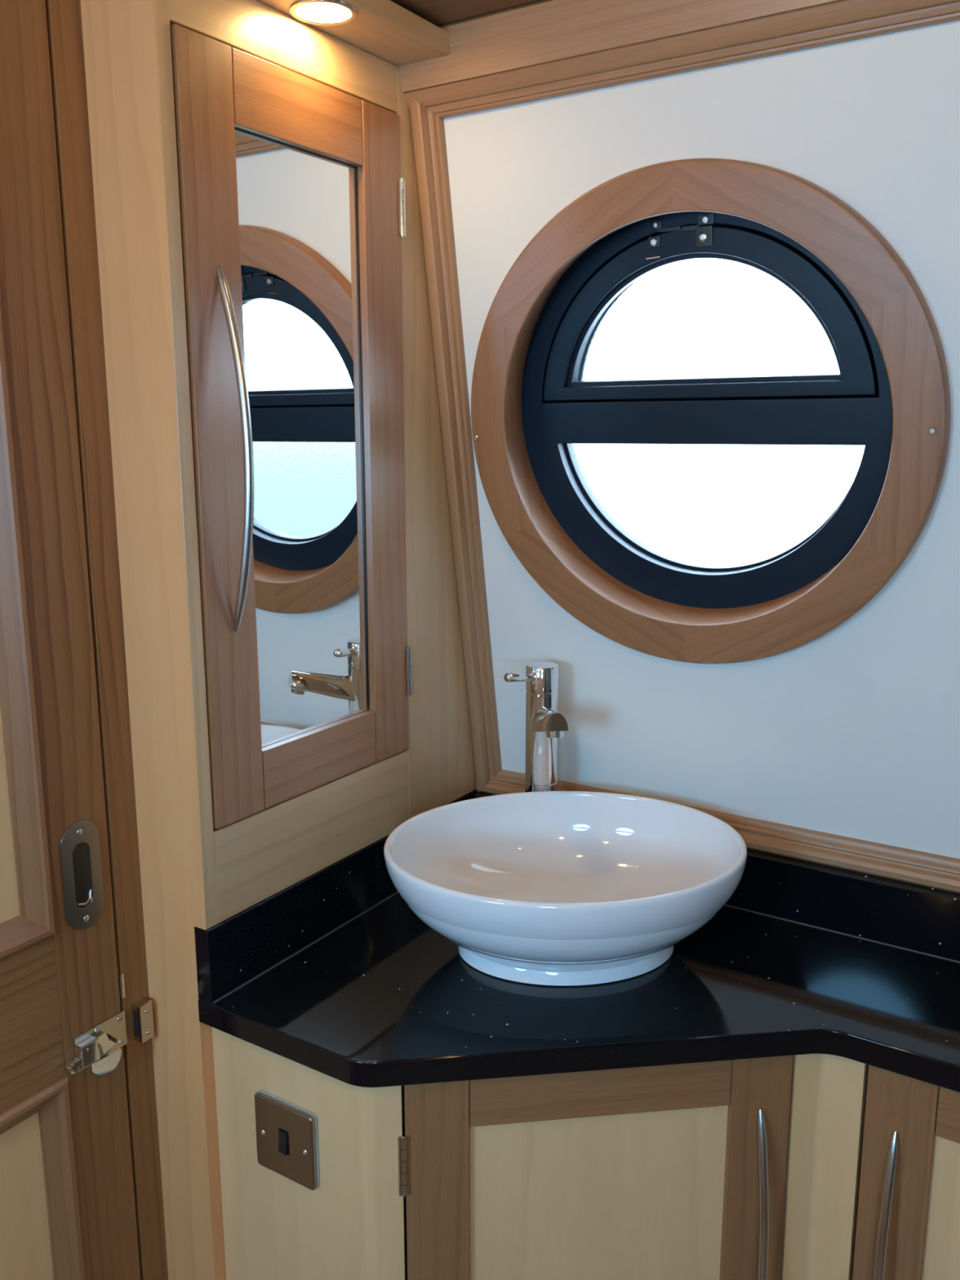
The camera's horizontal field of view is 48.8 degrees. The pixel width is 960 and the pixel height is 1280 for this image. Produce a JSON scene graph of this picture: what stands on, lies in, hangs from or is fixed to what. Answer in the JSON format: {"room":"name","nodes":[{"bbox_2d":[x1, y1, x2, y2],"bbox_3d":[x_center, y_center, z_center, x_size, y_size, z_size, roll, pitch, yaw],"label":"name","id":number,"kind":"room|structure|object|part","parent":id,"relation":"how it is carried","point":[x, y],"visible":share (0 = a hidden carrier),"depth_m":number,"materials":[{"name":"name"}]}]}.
{"room":"ship interior","nodes":[
{"label":"ship interior","id":0,"kind":"room"},
{"bbox_2d":[80,0,226,1279],"bbox_3d":[-0.696,0.365,0.810,0.247,2.050,2.330,7,13,32],"label":"wall","id":1,"kind":"structure","parent":0,"point":[119,36],"depth_m":1.14,"materials":[{"name":"brown wood"}]},
{"bbox_2d":[0,0,140,1279],"bbox_3d":[-0.630,0.373,0.898,0.053,1.960,0.772,7,13,32],"label":"door","id":2,"kind":"structure","parent":1,"relation":"in","point":[68,1205],"depth_m":1.11,"materials":[{"name":"brown wood"}]},
{"bbox_3d":[-0.641,-0.073,0.813,0.014,0.852,0.572,7,13,32],"label":"panel","id":3,"kind":"part","parent":2,"relation":"part of","materials":[{"name":"brown wood"}]},
{"bbox_3d":[-0.639,0.859,0.998,0.014,0.628,0.572,7,13,32],"label":"panel","id":4,"kind":"part","parent":2,"relation":"part of","materials":[{"name":"brown wood"}]},
{"bbox_3d":[-0.639,0.448,0.915,0.035,0.170,0.612,7,13,32],"label":"rail","id":5,"kind":"part","parent":2,"relation":"part of","materials":[{"name":"brown wood"}]},
{"bbox_3d":[-0.437,0.259,1.165,0.002,0.126,0.050,7,13,32],"label":"flush pull","id":6,"kind":"part","parent":2,"relation":"part of","materials":[{"name":"silver metal"}]},
{"bbox_2d":[44,0,168,1279],"bbox_3d":[-0.423,0.313,1.240,0.042,1.985,0.038,7,13,32],"label":"trim","id":7,"kind":"structure","parent":1,"relation":"attached to","point":[64,17],"depth_m":1.15,"materials":[{"name":"brown wood"}]},
{"bbox_2d":[131,997,154,1043],"bbox_3d":[-0.398,0.450,1.251,0.017,0.046,0.019,7,13,32],"label":"latch keeper","id":8,"kind":"object","parent":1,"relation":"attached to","point":[142,1009],"visible":1,"depth_m":1.25,"materials":[{"name":"silver metal"}]},
{"bbox_2d":[256,0,450,66],"bbox_3d":[-0.405,-0.635,0.870,0.182,0.024,1.172,7,13,32],"label":"trim","id":9,"kind":"structure","parent":1,"relation":"attached to","point":[384,29],"depth_m":1.21,"materials":[{"name":"brown wood"}]},
{"bbox_2d":[288,0,357,26],"bbox_3d":[-0.169,-0.675,1.141,0.074,0.003,0.074,7,13,32],"label":"recessed light","id":10,"kind":"object","parent":9,"relation":"in","point":[316,12],"visible":1,"depth_m":1.14,"materials":[{"name":"silver metal"}]},
{"bbox_2d":[409,95,502,791],"bbox_3d":[-0.027,-0.227,1.490,0.034,0.978,0.182,7,13,32],"label":"trim","id":11,"kind":"structure","parent":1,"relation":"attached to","point":[428,129],"depth_m":1.46,"materials":[{"name":"brown wood"}]},
{"bbox_2d":[390,0,552,27],"bbox_3d":[0.286,-0.497,-0.020,2.500,0.038,2.600,7,13,32],"label":"ceiling","id":12,"kind":"structure","parent":0,"point":[441,13],"depth_m":1.21,"materials":[{"name":"brown wood"}]},
{"bbox_2d":[444,20,959,858],"bbox_3d":[0.981,0.326,1.081,2.322,2.091,0.385,7,13,32],"label":"wall","id":13,"kind":"structure","parent":0,"point":[852,731],"depth_m":1.29,"materials":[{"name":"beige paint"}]},
{"bbox_2d":[153,0,476,929],"bbox_3d":[-0.143,-0.208,1.325,0.060,0.992,0.580,7,13,32],"label":"upper cabinet","id":14,"kind":"object","parent":13,"relation":"attached to","point":[331,712],"visible":0.98,"depth_m":1.25,"materials":[{"name":"brown wood"}]},
{"bbox_3d":[-0.256,-0.197,1.126,0.038,0.386,0.010,7,13,32],"label":"handle","id":15,"kind":"part","parent":14,"relation":"part of","materials":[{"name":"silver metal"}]},
{"bbox_3d":[-0.208,-0.656,1.172,0.019,0.054,0.365,7,13,32],"label":"frame rail","id":16,"kind":"part","parent":14,"relation":"part of","materials":[{"name":"brown wood"}]},
{"bbox_3d":[-0.204,-0.590,1.183,0.017,0.074,0.211,7,13,32],"label":"rail","id":17,"kind":"part","parent":14,"relation":"part of","materials":[{"name":"brown wood"}]},
{"bbox_2d":[235,129,367,746],"bbox_3d":[-0.208,-0.222,1.259,0.004,0.677,0.212,7,13,32],"label":"mirror","id":18,"kind":"object","parent":14,"relation":"on","point":[301,199],"depth_m":1.25,"materials":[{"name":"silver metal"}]},
{"bbox_3d":[-0.207,0.237,1.349,0.019,0.110,0.365,7,13,32],"label":"frame rail","id":19,"kind":"part","parent":14,"relation":"part of","materials":[{"name":"brown wood"}]},
{"bbox_3d":[-0.203,0.146,1.330,0.017,0.071,0.211,7,13,32],"label":"rail","id":20,"kind":"part","parent":14,"relation":"part of","materials":[{"name":"brown wood"}]},
{"bbox_2d":[399,0,959,118],"bbox_3d":[0.872,-0.595,0.725,2.320,0.110,0.054,7,13,32],"label":"trim","id":21,"kind":"structure","parent":13,"relation":"attached to","point":[554,48],"depth_m":1.17,"materials":[{"name":"brown wood"}]},
{"bbox_2d":[471,158,951,663],"bbox_3d":[0.265,-0.263,1.321,0.604,0.599,0.182,7,13,32],"label":"window","id":22,"kind":"structure","parent":13,"relation":"in","point":[710,412],"depth_m":1.31,"materials":[{"name":"brown wood"}]},
{"bbox_3d":[0.283,-0.288,1.343,0.509,0.509,0.052,7,22,32],"label":"frame","id":23,"kind":"part","parent":22,"relation":"part of","materials":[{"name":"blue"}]},
{"bbox_3d":[0.274,-0.398,1.310,0.363,0.152,0.004,7,22,32],"label":"pane","id":24,"kind":"part","parent":22,"relation":"part of","materials":[{"name":"clear glass"}]},
{"bbox_3d":[0.270,-0.401,1.300,0.431,0.198,0.046,7,22,32],"label":"hopper sash","id":25,"kind":"part","parent":22,"relation":"part of","materials":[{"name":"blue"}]},
{"bbox_3d":[0.299,-0.175,1.384,0.411,0.176,0.004,7,22,32],"label":"pane","id":26,"kind":"part","parent":22,"relation":"part of","materials":[{"name":"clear glass"}]},
{"bbox_2d":[475,768,959,893],"bbox_3d":[0.971,0.334,1.046,2.300,0.036,0.027,7,13,32],"label":"trim","id":27,"kind":"structure","parent":13,"relation":"attached to","point":[908,865],"depth_m":1.36,"materials":[{"name":"brown wood"}]},
{"bbox_3d":[0.317,1.501,0.420,2.500,0.030,2.700,7,13,32],"label":"floor","id":28,"kind":"structure","parent":0,"visible":0},
{"bbox_2d":[212,1026,868,1279],"bbox_3d":[0.118,0.853,1.377,0.663,0.869,0.560,7,13,32],"label":"vanity cabinet","id":29,"kind":"object","parent":28,"relation":"on","point":[744,1169],"visible":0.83,"depth_m":1.18,"materials":[{"name":"beige wood"}]},
{"bbox_2d":[254,1088,319,1190],"bbox_3d":[-0.219,0.563,1.191,0.088,0.092,0.013,7,13,32],"label":"light switch","id":30,"kind":"object","parent":29,"relation":"attached to","point":[287,1132],"visible":1,"depth_m":1.19,"materials":[{"name":"grey metal"}]},
{"bbox_3d":[-0.194,0.875,1.267,0.258,0.869,0.037,7,13,32],"label":"panel","id":31,"kind":"part","parent":29,"relation":"part of","materials":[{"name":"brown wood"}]},
{"bbox_3d":[0.133,0.822,1.230,0.296,0.623,0.007,-2,11,-7],"label":"panel","id":32,"kind":"part","parent":29,"relation":"part of","materials":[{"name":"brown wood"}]},
{"bbox_3d":[0.133,0.488,1.161,0.291,0.064,0.018,-2,11,-7],"label":"rail","id":33,"kind":"part","parent":29,"relation":"part of","materials":[{"name":"brown wood"}]},
{"bbox_3d":[0.315,0.715,1.202,0.010,0.386,0.038,-2,11,-7],"label":"handle","id":34,"kind":"part","parent":29,"relation":"part of","materials":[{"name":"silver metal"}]},
{"bbox_3d":[0.389,0.875,1.262,0.084,0.869,0.031,3,12,16],"label":"corner post","id":35,"kind":"part","parent":29,"relation":"part of","materials":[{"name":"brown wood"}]},
{"bbox_2d":[852,1064,959,1279],"bbox_3d":[0.920,0.918,1.040,1.058,0.869,0.274,7,13,32],"label":"vanity cabinet","id":36,"kind":"object","parent":28,"relation":"on","point":[908,1220],"visible":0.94,"depth_m":1.15,"materials":[{"name":"brown wood"}]},
{"bbox_2d":[194,790,959,1092],"bbox_3d":[0.581,0.426,0.984,1.772,0.119,0.588,7,13,32],"label":"countertop","id":37,"kind":"structure","parent":36,"relation":"on","point":[333,974],"depth_m":1.23,"materials":[{"name":"black stone"}]},
{"bbox_2d":[503,661,568,791],"bbox_3d":[0.073,0.199,1.459,0.082,0.320,0.142,0,11,-1],"label":"mixer tap","id":38,"kind":"object","parent":37,"relation":"on","point":[544,724],"visible":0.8,"depth_m":1.47,"materials":[{"name":"silver metal"}]},
{"bbox_3d":[0.055,0.050,1.440,0.013,0.021,0.059,10,15,41],"label":"lever","id":39,"kind":"part","parent":38,"relation":"part of","materials":[{"name":"silver metal"}]},
{"bbox_3d":[0.094,0.110,1.425,0.033,0.052,0.107,-1,11,-6],"label":"spout","id":40,"kind":"part","parent":38,"relation":"part of","materials":[{"name":"silver metal"}]},
{"bbox_2d":[383,791,746,986],"bbox_3d":[0.104,0.317,1.313,0.451,0.146,0.373,-1,11,-6],"label":"basin","id":41,"kind":"object","parent":37,"relation":"on","point":[553,888],"visible":1,"depth_m":1.39,"materials":[{"name":"white ceramic"}]},
{"bbox_3d":[0.441,0.723,1.170,0.010,0.386,0.038,7,13,32],"label":"handle","id":42,"kind":"part","parent":36,"relation":"part of","materials":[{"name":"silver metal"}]},
{"bbox_3d":[0.621,0.844,1.113,0.316,0.623,0.007,7,13,32],"label":"panel","id":43,"kind":"part","parent":36,"relation":"part of","materials":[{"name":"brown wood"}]},
{"bbox_3d":[0.619,0.510,1.044,0.311,0.064,0.018,7,13,32],"label":"rail","id":44,"kind":"part","parent":36,"relation":"part of","materials":[{"name":"brown wood"}]}
]}

